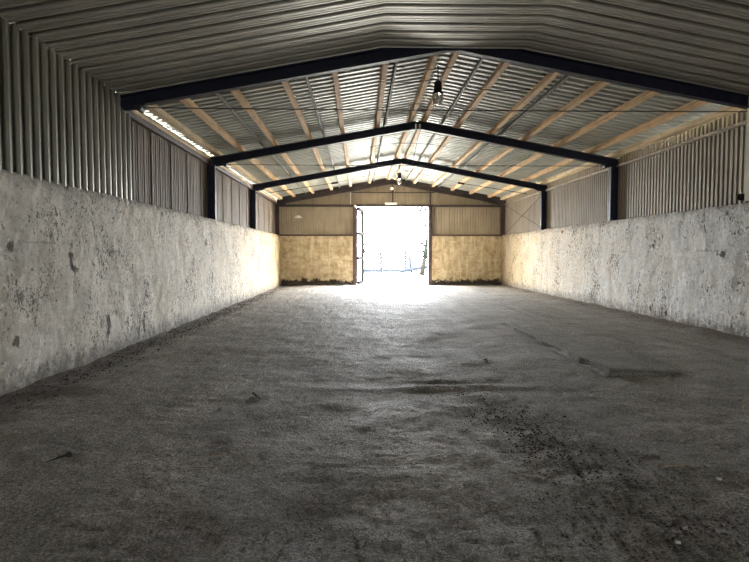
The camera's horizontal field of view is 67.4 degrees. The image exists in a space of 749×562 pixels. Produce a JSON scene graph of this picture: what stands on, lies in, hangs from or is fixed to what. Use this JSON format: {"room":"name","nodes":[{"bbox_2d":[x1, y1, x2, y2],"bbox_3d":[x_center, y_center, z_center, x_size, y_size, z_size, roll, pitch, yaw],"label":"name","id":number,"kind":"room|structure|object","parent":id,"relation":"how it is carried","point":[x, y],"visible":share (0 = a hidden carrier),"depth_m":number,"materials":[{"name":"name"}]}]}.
{"room":"farm building","nodes":[
{"label":"farm building","id":0,"kind":"room"},
{"bbox_2d":[0,169,280,396],"bbox_3d":[-4.136,0.002,7.104,0.358,2.515,40.400,0,3,-1],"label":"wall","id":1,"kind":"structure","parent":0,"point":[86,276],"depth_m":8.21,"materials":[{"name":"concrete"}]},
{"bbox_2d":[0,17,131,199],"bbox_3d":[-3.809,-1.629,-1.874,0.069,1.675,22.610,0,3,-1],"label":"panel","id":2,"kind":"object","parent":1,"relation":"on","point":[59,124],"visible":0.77,"depth_m":7.10,"materials":[{"name":"metal"}]},
{"bbox_2d":[130,113,207,217],"bbox_3d":[-4.386,-2.364,12.086,0.046,1.743,5.710,0,3,-1],"label":"panel","id":3,"kind":"object","parent":1,"relation":"on","point":[163,174],"visible":0.56,"depth_m":11.80,"materials":[{"name":"metal"}]},
{"bbox_2d":[126,111,209,163],"bbox_3d":[-4.300,-2.990,12.024,0.090,0.100,5.620,0,3,-1],"label":"wall rail","id":4,"kind":"object","parent":3,"relation":"attached to","point":[133,116],"visible":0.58,"depth_m":11.40,"materials":[{"name":"brown metal"}]},
{"bbox_2d":[131,110,210,159],"bbox_3d":[-4.300,-3.080,12.019,0.110,0.070,5.620,0,3,-1],"label":"board","id":5,"kind":"object","parent":4,"relation":"on","point":[136,112],"visible":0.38,"depth_m":11.51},
{"bbox_2d":[207,155,249,227],"bbox_3d":[-4.534,-2.642,17.833,0.046,1.746,5.800,0,3,-1],"label":"panel","id":6,"kind":"object","parent":1,"relation":"on","point":[232,198],"visible":0.49,"depth_m":17.86,"materials":[{"name":"metal"}]},
{"bbox_2d":[209,162,251,189],"bbox_3d":[-4.449,-3.268,17.805,0.090,0.100,5.640,0,3,-1],"label":"wall rail","id":7,"kind":"object","parent":6,"relation":"attached to","point":[218,168],"visible":0.9,"depth_m":17.53,"materials":[{"name":"brown metal"}]},
{"bbox_2d":[210,160,252,186],"bbox_3d":[-4.449,-3.358,17.801,0.110,0.070,5.640,0,3,-1],"label":"board","id":8,"kind":"object","parent":7,"relation":"on","point":[223,167],"visible":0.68,"depth_m":17.76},
{"bbox_2d":[221,153,259,183],"bbox_3d":[-4.217,-3.507,17.864,0.138,0.142,5.790,0,3,-1],"label":"eave purlin","id":9,"kind":"object","parent":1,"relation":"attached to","point":[238,168],"visible":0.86,"depth_m":18.08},
{"bbox_2d":[252,184,274,233],"bbox_3d":[-4.690,-2.930,23.849,0.046,1.744,6.250,0,3,-1],"label":"panel","id":10,"kind":"object","parent":1,"relation":"on","point":[265,209],"visible":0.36,"depth_m":24.10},
{"bbox_2d":[252,187,276,203],"bbox_3d":[-4.601,-3.551,23.696,0.090,0.100,5.840,0,3,-1],"label":"wall rail","id":11,"kind":"object","parent":10,"relation":"attached to","point":[257,192],"visible":0.9,"depth_m":23.61,"materials":[{"name":"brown metal"}]},
{"bbox_2d":[260,181,282,198],"bbox_3d":[-4.370,-3.791,23.791,0.138,0.142,6.060,0,3,-1],"label":"eave purlin","id":12,"kind":"object","parent":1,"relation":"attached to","point":[275,194],"visible":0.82,"depth_m":24.33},
{"bbox_2d":[275,180,505,234],"bbox_3d":[0.780,-3.515,26.841,11.022,2.626,0.130,0,3,-1],"label":"roof frame","id":13,"kind":"object","parent":1,"relation":"on","point":[387,182],"visible":0.95,"depth_m":26.76,"materials":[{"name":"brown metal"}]},
{"bbox_2d":[276,178,294,196],"bbox_3d":[-3.752,-3.905,23.801,0.124,0.140,6.060,0,3,-2],"label":"timber purlin","id":14,"kind":"object","parent":13,"relation":"on","point":[284,187],"visible":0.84,"depth_m":24.24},
{"bbox_2d":[300,173,313,193],"bbox_3d":[-2.848,-4.069,23.817,0.124,0.140,6.060,0,3,-1],"label":"timber purlin","id":15,"kind":"object","parent":13,"relation":"on","point":[307,185],"visible":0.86,"depth_m":24.02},
{"bbox_2d":[368,162,373,183],"bbox_3d":[-0.162,-4.560,23.863,0.124,0.140,6.060,0,3,-1],"label":"timber purlin","id":16,"kind":"object","parent":13,"relation":"on","point":[371,170],"visible":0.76,"depth_m":24.09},
{"bbox_2d":[387,156,394,179],"bbox_3d":[0.732,-4.724,23.878,0.124,0.140,6.060,0,3,-1],"label":"timber purlin","id":17,"kind":"object","parent":13,"relation":"on","point":[392,167],"visible":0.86,"depth_m":24.30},
{"bbox_2d":[413,161,428,183],"bbox_3d":[1.983,-4.563,23.918,0.124,0.140,6.060,0,3,-1],"label":"timber purlin","id":18,"kind":"object","parent":13,"relation":"on","point":[423,170],"visible":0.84,"depth_m":24.06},
{"bbox_2d":[432,166,451,186],"bbox_3d":[2.874,-4.401,23.948,0.124,0.140,6.060,0,3,-1],"label":"timber purlin","id":19,"kind":"object","parent":13,"relation":"on","point":[445,174],"visible":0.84,"depth_m":24.33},
{"bbox_2d":[438,167,461,186],"bbox_3d":[3.147,-4.368,23.867,0.060,0.081,5.880,0,3,-1],"label":"steel purlin","id":20,"kind":"object","parent":13,"relation":"on","point":[451,175],"visible":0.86,"depth_m":24.03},
{"bbox_2d":[451,170,476,190],"bbox_3d":[3.780,-4.240,23.980,0.124,0.140,6.060,0,3,-1],"label":"timber purlin","id":21,"kind":"object","parent":13,"relation":"on","point":[464,180],"visible":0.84,"depth_m":23.97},
{"bbox_2d":[469,174,499,193],"bbox_3d":[4.675,-4.078,24.011,0.124,0.140,6.060,0,3,-1],"label":"timber purlin","id":22,"kind":"object","parent":13,"relation":"on","point":[487,183],"visible":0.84,"depth_m":24.27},
{"bbox_2d":[488,178,524,197],"bbox_3d":[5.566,-3.916,24.041,0.124,0.140,6.060,0,3,-1],"label":"timber purlin","id":23,"kind":"object","parent":13,"relation":"on","point":[509,186],"visible":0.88,"depth_m":24.32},
{"bbox_2d":[500,182,539,199],"bbox_3d":[6.179,-3.804,24.063,0.138,0.142,6.060,0,3,-1],"label":"eave purlin","id":24,"kind":"object","parent":13,"relation":"on","point":[523,189],"visible":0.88,"depth_m":24.44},
{"bbox_2d":[250,158,547,229],"bbox_3d":[0.935,-3.227,20.850,11.022,2.626,0.130,0,3,-1],"label":"roof frame","id":25,"kind":"object","parent":1,"relation":"on","point":[260,186],"visible":0.91,"depth_m":20.77,"materials":[{"name":"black metal"}]},
{"bbox_2d":[244,149,275,180],"bbox_3d":[-3.608,-3.620,17.875,0.124,0.140,5.790,0,3,-2],"label":"timber purlin","id":26,"kind":"object","parent":25,"relation":"on","point":[262,168],"visible":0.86,"depth_m":18.07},
{"bbox_2d":[264,145,290,176],"bbox_3d":[-3.023,-3.745,17.884,0.060,0.081,5.790,0,3,-1],"label":"steel purlin","id":27,"kind":"object","parent":25,"relation":"on","point":[273,156],"visible":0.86,"depth_m":17.93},
{"bbox_2d":[278,143,300,175],"bbox_3d":[-2.706,-3.784,17.890,0.124,0.140,5.790,0,3,-2],"label":"timber purlin","id":28,"kind":"object","parent":25,"relation":"on","point":[284,155],"visible":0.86,"depth_m":17.98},
{"bbox_2d":[312,148,324,171],"bbox_3d":[-1.802,-3.948,17.906,0.124,0.140,5.790,0,3,-1],"label":"timber purlin","id":29,"kind":"object","parent":25,"relation":"on","point":[315,151],"visible":0.78,"depth_m":17.98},
{"bbox_2d":[323,136,334,168],"bbox_3d":[-1.424,-4.038,17.911,0.060,0.081,5.790,0,3,-1],"label":"steel purlin","id":30,"kind":"object","parent":25,"relation":"on","point":[323,136],"visible":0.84,"depth_m":17.91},
{"bbox_2d":[343,142,349,167],"bbox_3d":[-0.905,-4.112,17.921,0.124,0.140,5.790,0,3,-1],"label":"timber purlin","id":31,"kind":"object","parent":25,"relation":"on","point":[344,143],"visible":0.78,"depth_m":17.80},
{"bbox_2d":[370,125,376,162],"bbox_3d":[-0.026,-4.275,17.936,0.124,0.140,5.790,0,3,-2],"label":"timber purlin","id":32,"kind":"object","parent":25,"relation":"on","point":[374,140],"visible":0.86,"depth_m":17.99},
{"bbox_2d":[377,123,385,160],"bbox_3d":[0.196,-4.334,17.939,0.060,0.081,5.790,0,3,-1],"label":"steel purlin","id":33,"kind":"object","parent":25,"relation":"on","point":[381,140],"visible":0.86,"depth_m":18.04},
{"bbox_2d":[395,119,408,158],"bbox_3d":[0.878,-4.439,17.951,0.124,0.140,5.790,0,3,-1],"label":"timber purlin","id":34,"kind":"object","parent":25,"relation":"on","point":[404,135],"visible":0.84,"depth_m":18.03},
{"bbox_2d":[404,118,422,158],"bbox_3d":[1.237,-4.440,17.961,0.124,0.140,5.790,0,3,-2],"label":"timber purlin","id":35,"kind":"object","parent":25,"relation":"on","point":[416,134],"visible":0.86,"depth_m":18.03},
{"bbox_2d":[418,123,440,160],"bbox_3d":[1.729,-4.371,17.977,0.060,0.081,5.790,0,3,-1],"label":"steel purlin","id":36,"kind":"object","parent":25,"relation":"on","point":[434,134],"visible":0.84,"depth_m":17.99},
{"bbox_2d":[429,125,454,162],"bbox_3d":[2.135,-4.278,17.992,0.124,0.140,5.790,0,3,-1],"label":"timber purlin","id":37,"kind":"object","parent":25,"relation":"on","point":[446,140],"visible":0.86,"depth_m":17.97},
{"bbox_2d":[452,131,488,167],"bbox_3d":[3.017,-4.117,18.022,0.124,0.140,5.790,0,3,-2],"label":"timber purlin","id":38,"kind":"object","parent":25,"relation":"on","point":[477,144],"visible":0.78,"depth_m":17.90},
{"bbox_2d":[460,134,498,167],"bbox_3d":[3.298,-4.087,18.031,0.060,0.081,5.790,0,3,-1],"label":"steel purlin","id":39,"kind":"object","parent":25,"relation":"on","point":[487,144],"visible":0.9,"depth_m":18.02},
{"bbox_2d":[477,138,520,172],"bbox_3d":[3.933,-3.955,18.053,0.124,0.140,5.790,0,3,-1],"label":"timber purlin","id":40,"kind":"object","parent":25,"relation":"on","point":[507,150],"visible":0.86,"depth_m":18.00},
{"bbox_2d":[500,143,554,176],"bbox_3d":[4.809,-3.793,18.084,0.124,0.140,5.790,0,3,-2],"label":"timber purlin","id":41,"kind":"object","parent":25,"relation":"on","point":[537,155],"visible":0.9,"depth_m":18.04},
{"bbox_2d":[524,150,586,181],"bbox_3d":[5.717,-3.632,18.115,0.124,0.140,5.790,0,3,-1],"label":"timber purlin","id":42,"kind":"object","parent":25,"relation":"on","point":[566,161],"visible":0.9,"depth_m":18.10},
{"bbox_2d":[540,154,608,184],"bbox_3d":[6.332,-3.520,18.136,0.138,0.142,5.790,0,3,-1],"label":"eave purlin","id":43,"kind":"object","parent":25,"relation":"on","point":[586,165],"visible":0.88,"depth_m":18.08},
{"bbox_2d":[207,121,618,220],"bbox_3d":[1.085,-2.949,15.059,11.022,2.626,0.180,0,3,-1],"label":"roof frame","id":44,"kind":"object","parent":1,"relation":"on","point":[223,160],"visible":0.99,"depth_m":14.99,"materials":[{"name":"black metal"}]},
{"bbox_2d":[146,104,220,155],"bbox_3d":[-4.067,-3.228,12.058,0.138,0.142,5.820,0,3,-1],"label":"eave purlin","id":45,"kind":"object","parent":44,"relation":"on","point":[158,112],"visible":0.76,"depth_m":11.74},
{"bbox_2d":[179,98,244,151],"bbox_3d":[-3.444,-3.341,12.069,0.124,0.140,5.820,0,3,-1],"label":"timber purlin","id":46,"kind":"object","parent":44,"relation":"on","point":[188,103],"visible":0.76,"depth_m":11.72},
{"bbox_2d":[216,93,264,146],"bbox_3d":[-2.873,-3.466,12.078,0.060,0.081,5.820,0,3,-1],"label":"steel purlin","id":47,"kind":"object","parent":44,"relation":"on","point":[219,95],"visible":0.58,"depth_m":11.82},
{"bbox_2d":[230,90,277,145],"bbox_3d":[-2.554,-3.505,12.084,0.124,0.140,5.820,0,3,-1],"label":"timber purlin","id":48,"kind":"object","parent":44,"relation":"on","point":[237,94],"visible":0.72,"depth_m":11.70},
{"bbox_2d":[281,81,311,139],"bbox_3d":[-1.648,-3.669,12.100,0.124,0.140,5.820,0,3,-1],"label":"timber purlin","id":49,"kind":"object","parent":44,"relation":"on","point":[286,84],"visible":0.76,"depth_m":11.62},
{"bbox_2d":[305,77,324,135],"bbox_3d":[-1.274,-3.759,12.105,0.060,0.081,5.820,0,3,-1],"label":"steel purlin","id":50,"kind":"object","parent":44,"relation":"on","point":[307,78],"visible":0.58,"depth_m":11.72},
{"bbox_2d":[332,72,344,133],"bbox_3d":[-0.767,-3.833,12.114,0.124,0.140,5.820,0,3,-2],"label":"timber purlin","id":51,"kind":"object","parent":44,"relation":"on","point":[335,77],"visible":0.76,"depth_m":11.61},
{"bbox_2d":[375,63,388,127],"bbox_3d":[0.140,-3.997,12.130,0.124,0.140,5.820,0,3,-1],"label":"timber purlin","id":52,"kind":"object","parent":44,"relation":"on","point":[384,67],"visible":0.72,"depth_m":11.66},
{"bbox_2d":[384,79,436,82],"bbox_3d":[0.668,-3.883,10.897,1.111,0.102,0.016,0,3,-7],"label":"cable","id":53,"kind":"object","parent":52,"relation":"hanging from","point":[434,79],"visible":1,"depth_m":10.89,"materials":[{"name":"black rubber"}]},
{"bbox_2d":[375,103,485,111],"bbox_3d":[1.214,-3.973,12.860,2.703,0.176,0.014,0,3,-1],"label":"cable","id":54,"kind":"object","parent":52,"relation":"hanging from","point":[420,103],"visible":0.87,"depth_m":12.85,"materials":[{"name":"black rubber"}]},
{"bbox_2d":[384,61,398,125],"bbox_3d":[0.346,-4.055,12.132,0.060,0.081,5.820,0,3,-1],"label":"steel purlin","id":55,"kind":"object","parent":44,"relation":"on","point":[395,63],"visible":0.58,"depth_m":11.75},
{"bbox_2d":[395,65,459,69],"bbox_3d":[0.957,-3.875,10.154,1.224,0.134,0.014,-1,3,-11],"label":"cable","id":56,"kind":"object","parent":55,"relation":"hanging from","point":[457,65],"visible":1,"depth_m":10.15,"materials":[{"name":"black rubber"}]},
{"bbox_2d":[408,54,438,121],"bbox_3d":[1.030,-4.160,12.145,0.124,0.140,5.820,0,3,-1],"label":"timber purlin","id":57,"kind":"object","parent":44,"relation":"on","point":[432,60],"visible":0.58,"depth_m":11.78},
{"bbox_2d":[422,53,459,121],"bbox_3d":[1.399,-4.161,12.155,0.124,0.140,5.820,0,3,-1],"label":"timber purlin","id":58,"kind":"object","parent":44,"relation":"on","point":[454,56],"visible":0.42,"depth_m":11.10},
{"bbox_2d":[441,58,484,124],"bbox_3d":[1.879,-4.092,12.170,0.060,0.081,5.820,0,3,-1],"label":"steel purlin","id":59,"kind":"object","parent":44,"relation":"on","point":[480,61],"visible":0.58,"depth_m":11.74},
{"bbox_2d":[455,62,509,127],"bbox_3d":[2.283,-3.999,12.185,0.124,0.140,5.820,0,3,-1],"label":"timber purlin","id":60,"kind":"object","parent":44,"relation":"on","point":[502,66],"visible":0.76,"depth_m":11.65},
{"bbox_2d":[489,72,559,134],"bbox_3d":[3.189,-3.838,12.216,0.124,0.140,5.820,0,3,-1],"label":"timber purlin","id":61,"kind":"object","parent":44,"relation":"on","point":[549,77],"visible":0.76,"depth_m":11.75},
{"bbox_2d":[499,74,571,135],"bbox_3d":[3.448,-3.808,12.224,0.060,0.081,5.820,0,3,-1],"label":"steel purlin","id":62,"kind":"object","parent":44,"relation":"on","point":[566,76],"visible":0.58,"depth_m":11.82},
{"bbox_2d":[521,81,609,140],"bbox_3d":[4.074,-3.676,12.247,0.124,0.140,5.820,0,3,-1],"label":"timber purlin","id":63,"kind":"object","parent":44,"relation":"on","point":[599,85],"visible":0.74,"depth_m":11.74,"materials":[{"name":"wood"}]},
{"bbox_2d":[554,90,658,147],"bbox_3d":[4.977,-3.514,12.278,0.124,0.140,5.820,0,3,-1],"label":"timber purlin","id":64,"kind":"object","parent":44,"relation":"on","point":[646,95],"visible":0.76,"depth_m":11.88,"materials":[{"name":"wood"}]},
{"bbox_2d":[587,100,709,153],"bbox_3d":[5.871,-3.353,12.309,0.124,0.140,5.820,0,3,-1],"label":"timber purlin","id":65,"kind":"object","parent":44,"relation":"on","point":[694,104],"visible":0.76,"depth_m":11.91,"materials":[{"name":"wood"}]},
{"bbox_2d":[609,106,743,157],"bbox_3d":[6.482,-3.241,12.330,0.138,0.142,5.820,0,3,-1],"label":"eave purlin","id":66,"kind":"object","parent":44,"relation":"on","point":[710,117],"visible":1,"depth_m":11.95,"materials":[{"name":"wood"}]},
{"bbox_2d":[118,48,748,112],"bbox_3d":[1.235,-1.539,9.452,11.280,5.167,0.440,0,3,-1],"label":"roof frame","id":67,"kind":"object","parent":1,"relation":"on","point":[138,101],"visible":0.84,"depth_m":9.19,"materials":[{"name":"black metal"}]},
{"bbox_2d":[0,16,383,88],"bbox_3d":[-1.369,-3.123,-2.038,5.886,1.132,22.900,0,3,-1],"label":"roof","id":68,"kind":"structure","parent":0,"point":[30,34],"depth_m":7.41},
{"bbox_2d":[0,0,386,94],"bbox_3d":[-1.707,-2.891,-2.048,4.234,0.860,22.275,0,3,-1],"label":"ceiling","id":69,"kind":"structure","parent":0,"point":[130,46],"depth_m":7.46,"materials":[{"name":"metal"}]},
{"bbox_2d":[115,54,441,198],"bbox_3d":[-1.894,-4.049,18.284,5.886,1.132,18.200,0,3,-1],"label":"roof","id":70,"kind":"structure","parent":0,"point":[359,87],"depth_m":13.06,"materials":[{"name":"metal"}]},
{"bbox_2d":[269,169,393,192],"bbox_3d":[-1.683,-3.986,22.399,5.153,0.998,0.090,0,3,-1],"label":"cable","id":71,"kind":"object","parent":70,"relation":"attached to","point":[393,169],"visible":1,"depth_m":22.37,"materials":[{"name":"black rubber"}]},
{"bbox_2d":[396,166,401,183],"bbox_3d":[0.960,-4.225,21.754,0.223,0.966,0.210,0,3,-1],"label":"pendant lamp","id":72,"kind":"object","parent":70,"relation":"hanging from","point":[399,179],"visible":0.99,"depth_m":21.70,"materials":[{"name":"black glass"}]},
{"bbox_2d":[432,66,443,104],"bbox_3d":[1.238,-3.817,10.965,0.223,0.746,0.210,0,3,-1],"label":"pendant lamp","id":73,"kind":"object","parent":70,"relation":"hanging from","point":[437,96],"visible":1,"depth_m":10.91,"materials":[{"name":"black glass"}]},
{"bbox_2d":[433,93,442,104],"bbox_3d":[1.238,-3.548,10.978,0.196,0.205,0.196,0,3,-1],"label":"bulb","id":74,"kind":"object","parent":73,"relation":"on","point":[437,97],"depth_m":10.91,"materials":[{"name":"glass"}]},
{"bbox_2d":[439,79,529,90],"bbox_3d":[2.136,-3.815,10.938,1.761,0.241,0.016,0,3,2],"label":"cable","id":75,"kind":"object","parent":73,"relation":"attached to","point":[439,79],"visible":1,"depth_m":10.94,"materials":[{"name":"black rubber"}]},
{"bbox_2d":[280,236,352,285],"bbox_3d":[-2.811,-0.933,27.137,3.680,2.460,0.271,0,3,-1],"label":"wall","id":76,"kind":"structure","parent":0,"point":[318,259],"depth_m":27.02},
{"bbox_2d":[279,207,352,233],"bbox_3d":[-2.876,-2.906,27.037,3.770,1.430,0.030,0,3,-1],"label":"panel","id":77,"kind":"object","parent":76,"relation":"on","point":[314,220],"visible":0.95,"depth_m":27.04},
{"bbox_2d":[280,234,352,235],"bbox_3d":[-2.814,-2.198,26.997,3.610,0.080,0.130,0,3,-1],"label":"trim","id":78,"kind":"structure","parent":76,"relation":"on","point":[280,234],"depth_m":26.93,"materials":[{"name":"brown metal"}]},
{"bbox_2d":[353,206,356,284],"bbox_3d":[-0.955,-1.691,27.074,0.170,3.780,0.160,0,3,-1],"label":"trim","id":79,"kind":"structure","parent":76,"relation":"attached to","point":[354,208],"depth_m":26.99,"materials":[{"name":"brown metal"}]},
{"bbox_2d":[279,204,500,206],"bbox_3d":[0.779,-3.617,27.037,10.680,0.110,0.140,0,3,-1],"label":"trim","id":80,"kind":"structure","parent":79,"relation":"on","point":[285,205],"depth_m":26.94,"materials":[{"name":"brown metal"}]},
{"bbox_2d":[275,178,504,204],"bbox_3d":[0.778,-4.291,27.064,11.080,1.334,0.030,0,3,-1],"label":"panel","id":81,"kind":"object","parent":80,"relation":"on","point":[342,198],"visible":0.64,"depth_m":27.07,"materials":[{"name":"metal"}]},
{"bbox_2d":[356,207,365,283],"bbox_3d":[-0.679,-1.735,27.996,0.251,3.720,1.690,0,3,7],"label":"door","id":82,"kind":"structure","parent":76,"relation":"in","point":[360,251],"depth_m":28.24,"materials":[{"name":"black metal"}]},
{"bbox_2d":[352,192,434,192],"bbox_3d":[0.914,-4.252,27.030,3.970,0.040,0.040,0,3,-1],"label":"trim","id":83,"kind":"structure","parent":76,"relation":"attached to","point":[352,192],"depth_m":27.01,"materials":[{"name":"brown metal"}]},
{"bbox_2d":[0,284,748,561],"bbox_3d":[1.337,1.068,7.617,11.264,0.265,41.040,0,3,-1],"label":"floor","id":84,"kind":"structure","parent":0,"point":[323,349],"depth_m":4.57,"materials":[{"name":"concrete"}]},
{"bbox_2d":[47,451,72,461],"bbox_3d":[-2.289,1.278,4.087,0.050,0.042,0.174,3,4,43],"label":"spike","id":85,"kind":"object","parent":84,"relation":"on","point":[68,454],"visible":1,"depth_m":4.11,"materials":[{"name":"black metal"}]},
{"bbox_2d":[0,290,276,412],"bbox_3d":[-3.678,0.818,14.641,0.908,0.063,19.795,0,3,-1],"label":"rubble","id":86,"kind":"object","parent":84,"relation":"on","point":[109,364],"visible":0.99,"depth_m":8.68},
{"bbox_2d":[209,452,225,454],"bbox_3d":[-1.168,1.285,4.190,0.124,0.022,0.032,-1,3,-20],"label":"stick","id":87,"kind":"object","parent":84,"relation":"on","point":[212,453],"visible":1,"depth_m":4.18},
{"bbox_2d":[284,280,350,285],"bbox_3d":[-2.668,0.103,26.871,3.350,0.262,0.430,0,3,-1],"label":"heap","id":88,"kind":"object","parent":84,"relation":"on","point":[337,283],"visible":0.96,"depth_m":26.89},
{"bbox_2d":[4,354,746,561],"bbox_3d":[1.131,1.221,5.977,9.996,0.086,7.507,0,3,-1],"label":"gravel","id":89,"kind":"object","parent":84,"relation":"on","point":[260,354],"visible":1,"depth_m":3.27,"materials":[{"name":"gravel"}]},
{"bbox_2d":[38,426,748,561],"bbox_3d":[0.258,1.325,3.645,4.026,0.034,2.548,0,3,-1],"label":"gravel","id":90,"kind":"object","parent":84,"relation":"on","point":[696,498],"visible":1,"depth_m":3.06,"materials":[{"name":"gravel"}]},
{"bbox_2d":[436,282,493,285],"bbox_3d":[4.405,0.146,27.056,3.200,0.161,0.430,0,3,-1],"label":"heap","id":91,"kind":"object","parent":84,"relation":"on","point":[448,283],"visible":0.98,"depth_m":27.13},
{"bbox_2d":[435,390,748,561],"bbox_3d":[1.383,1.283,4.374,1.758,0.048,4.040,0,3,-5],"label":"gravel","id":92,"kind":"object","parent":84,"relation":"on","point":[615,450],"visible":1,"depth_m":3.40,"materials":[{"name":"gravel"}]},
{"bbox_2d":[514,327,682,373],"bbox_3d":[3.494,1.042,9.194,1.272,0.096,4.419,0,3,-1],"label":"concrete slab","id":93,"kind":"object","parent":84,"relation":"on","point":[586,348],"visible":0.99,"depth_m":8.53,"materials":[{"name":"concrete"}]},
{"bbox_2d":[509,287,748,343],"bbox_3d":[6.030,0.669,17.006,0.677,0.076,16.660,0,3,-1],"label":"rubble","id":94,"kind":"object","parent":84,"relation":"on","point":[511,287],"visible":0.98,"depth_m":13.61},
{"bbox_2d":[659,463,695,467],"bbox_3d":[2.130,1.295,3.955,0.283,0.026,0.032,0,3,-8],"label":"stick","id":95,"kind":"object","parent":84,"relation":"on","point":[683,464],"visible":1,"depth_m":3.94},
{"bbox_2d":[432,236,501,284],"bbox_3d":[4.506,-0.942,27.321,3.580,2.460,0.280,0,3,-1],"label":"wall","id":96,"kind":"structure","parent":0,"point":[455,259],"depth_m":27.20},
{"bbox_2d":[428,206,431,284],"bbox_3d":[2.684,-1.696,27.168,0.170,3.780,0.160,0,3,-1],"label":"trim","id":97,"kind":"structure","parent":96,"relation":"attached to","point":[429,207],"depth_m":27.09,"materials":[{"name":"brown metal"}]},
{"bbox_2d":[432,207,500,234],"bbox_3d":[4.527,-2.915,27.227,3.580,1.430,0.030,0,3,-1],"label":"panel","id":98,"kind":"object","parent":96,"relation":"on","point":[446,220],"visible":0.96,"depth_m":27.23,"materials":[{"name":"metal"}]},
{"bbox_2d":[432,234,501,235],"bbox_3d":[4.513,-2.207,27.186,3.510,0.080,0.130,0,3,-1],"label":"trim","id":99,"kind":"structure","parent":96,"relation":"on","point":[432,234],"depth_m":27.11,"materials":[{"name":"brown metal"}]},
{"bbox_2d":[382,0,560,48],"bbox_3d":[1.558,-3.289,-1.983,2.300,0.074,22.275,0,3,-1],"label":"ceiling","id":100,"kind":"structure","parent":0,"point":[486,24],"depth_m":8.20,"materials":[{"name":"metal"}]},
{"bbox_2d":[392,53,726,196],"bbox_3d":[3.989,-4.056,18.436,5.886,1.132,18.200,0,3,-1],"label":"roof","id":101,"kind":"structure","parent":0,"point":[612,96],"depth_m":13.12,"materials":[{"name":"metal"}]},
{"bbox_2d":[402,169,526,193],"bbox_3d":[3.566,-3.993,22.534,5.153,0.998,0.090,0,3,-1],"label":"tie","id":102,"kind":"object","parent":101,"relation":"attached to","point":[402,169],"visible":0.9,"depth_m":22.54,"materials":[{"name":"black steel paint"}]},
{"bbox_2d":[501,202,748,336],"bbox_3d":[6.811,-0.025,7.386,0.362,2.540,40.400,0,3,-1],"label":"wall","id":103,"kind":"structure","parent":0,"point":[690,267],"depth_m":13.21,"materials":[{"name":"concrete"}]},
{"bbox_2d":[505,183,547,234],"bbox_3d":[6.388,-2.944,24.135,0.026,1.745,6.251,0,3,-1],"label":"panel","id":104,"kind":"object","parent":103,"relation":"on","point":[523,224],"visible":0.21,"depth_m":24.08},
{"bbox_2d":[504,192,539,204],"bbox_3d":[6.308,-3.515,23.980,0.075,0.060,5.840,0,3,-1],"label":"wall rail","id":105,"kind":"object","parent":104,"relation":"attached to","point":[531,195],"visible":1,"depth_m":23.82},
{"bbox_2d":[505,197,539,233],"bbox_3d":[6.315,-2.781,24.015,0.040,1.367,5.604,0,3,-1],"label":"brace","id":106,"kind":"object","parent":104,"relation":"attached to","point":[539,197],"visible":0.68,"depth_m":23.82,"materials":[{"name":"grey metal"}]},
{"bbox_2d":[547,157,617,228],"bbox_3d":[6.543,-2.655,18.119,0.026,1.745,5.801,0,3,-1],"label":"panel","id":107,"kind":"object","parent":103,"relation":"on","point":[584,201],"visible":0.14,"depth_m":17.92,"materials":[{"name":"metal"}]},
{"bbox_2d":[545,168,608,190],"bbox_3d":[6.460,-3.232,18.088,0.075,0.060,5.640,0,3,-1],"label":"wall rail","id":108,"kind":"object","parent":107,"relation":"attached to","point":[606,169],"visible":0.94,"depth_m":17.59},
{"bbox_2d":[617,109,748,219],"bbox_3d":[6.678,-2.379,12.372,0.054,1.745,5.711,0,3,-1],"label":"panel","id":109,"kind":"object","parent":103,"relation":"on","point":[710,171],"visible":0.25,"depth_m":11.96,"materials":[{"name":"metal"}]},
{"bbox_2d":[616,120,746,166],"bbox_3d":[6.609,-2.954,12.307,0.075,0.060,5.620,0,3,-1],"label":"wall rail","id":110,"kind":"object","parent":109,"relation":"attached to","point":[742,123],"visible":1,"depth_m":11.86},
{"bbox_2d":[737,194,744,200],"bbox_3d":[6.453,-1.448,9.675,0.339,0.131,0.147,2,3,36],"label":"junction box","id":111,"kind":"object","parent":103,"relation":"on","point":[741,197],"visible":0.71,"depth_m":9.71,"materials":[{"name":"black plastic"}]},
{"bbox_2d":[523,0,748,94],"bbox_3d":[4.633,-2.929,-1.886,3.854,0.800,22.275,0,3,-1],"label":"ceiling","id":112,"kind":"structure","parent":0,"point":[699,42],"depth_m":8.03,"materials":[{"name":"metal"}]},
{"bbox_2d":[744,97,748,200],"bbox_3d":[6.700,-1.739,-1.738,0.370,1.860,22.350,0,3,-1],"label":"column","id":113,"kind":"structure","parent":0,"point":[746,198],"depth_m":9.38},
{"label":"outside","id":114,"kind":"structure","parent":0,"visible":0},
{"bbox_2d":[362,261,427,283],"bbox_3d":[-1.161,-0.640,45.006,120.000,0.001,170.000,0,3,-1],"label":"ground","id":115,"kind":"structure","parent":114,"point":[414,277],"depth_m":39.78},
{"bbox_2d":[364,269,400,271],"bbox_3d":[-3.704,-0.839,46.633,13.000,0.240,0.400,0,3,-1],"label":"kerb","id":116,"kind":"object","parent":115,"relation":"on","point":[365,270],"visible":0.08,"depth_m":46.55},
{"bbox_2d":[407,257,412,272],"bbox_3d":[2.951,-1.331,46.081,0.505,1.320,0.320,0,3,-1],"label":"stump","id":117,"kind":"object","parent":115,"relation":"on","point":[409,258],"visible":0.9,"depth_m":45.97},
{"bbox_2d":[399,265,427,272],"bbox_3d":[5.403,-1.155,45.907,6.903,0.978,0.393,0,3,-10],"label":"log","id":118,"kind":"object","parent":115,"relation":"on","point":[419,267],"visible":0.33,"depth_m":45.37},
{"bbox_2d":[410,207,427,274],"bbox_3d":[3.796,-3.526,39.973,2.489,6.376,2.494,1,3,26],"label":"tree","id":119,"kind":"object","parent":115,"relation":"on","point":[425,251],"visible":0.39,"depth_m":39.90,"materials":[{"name":"green plant"}]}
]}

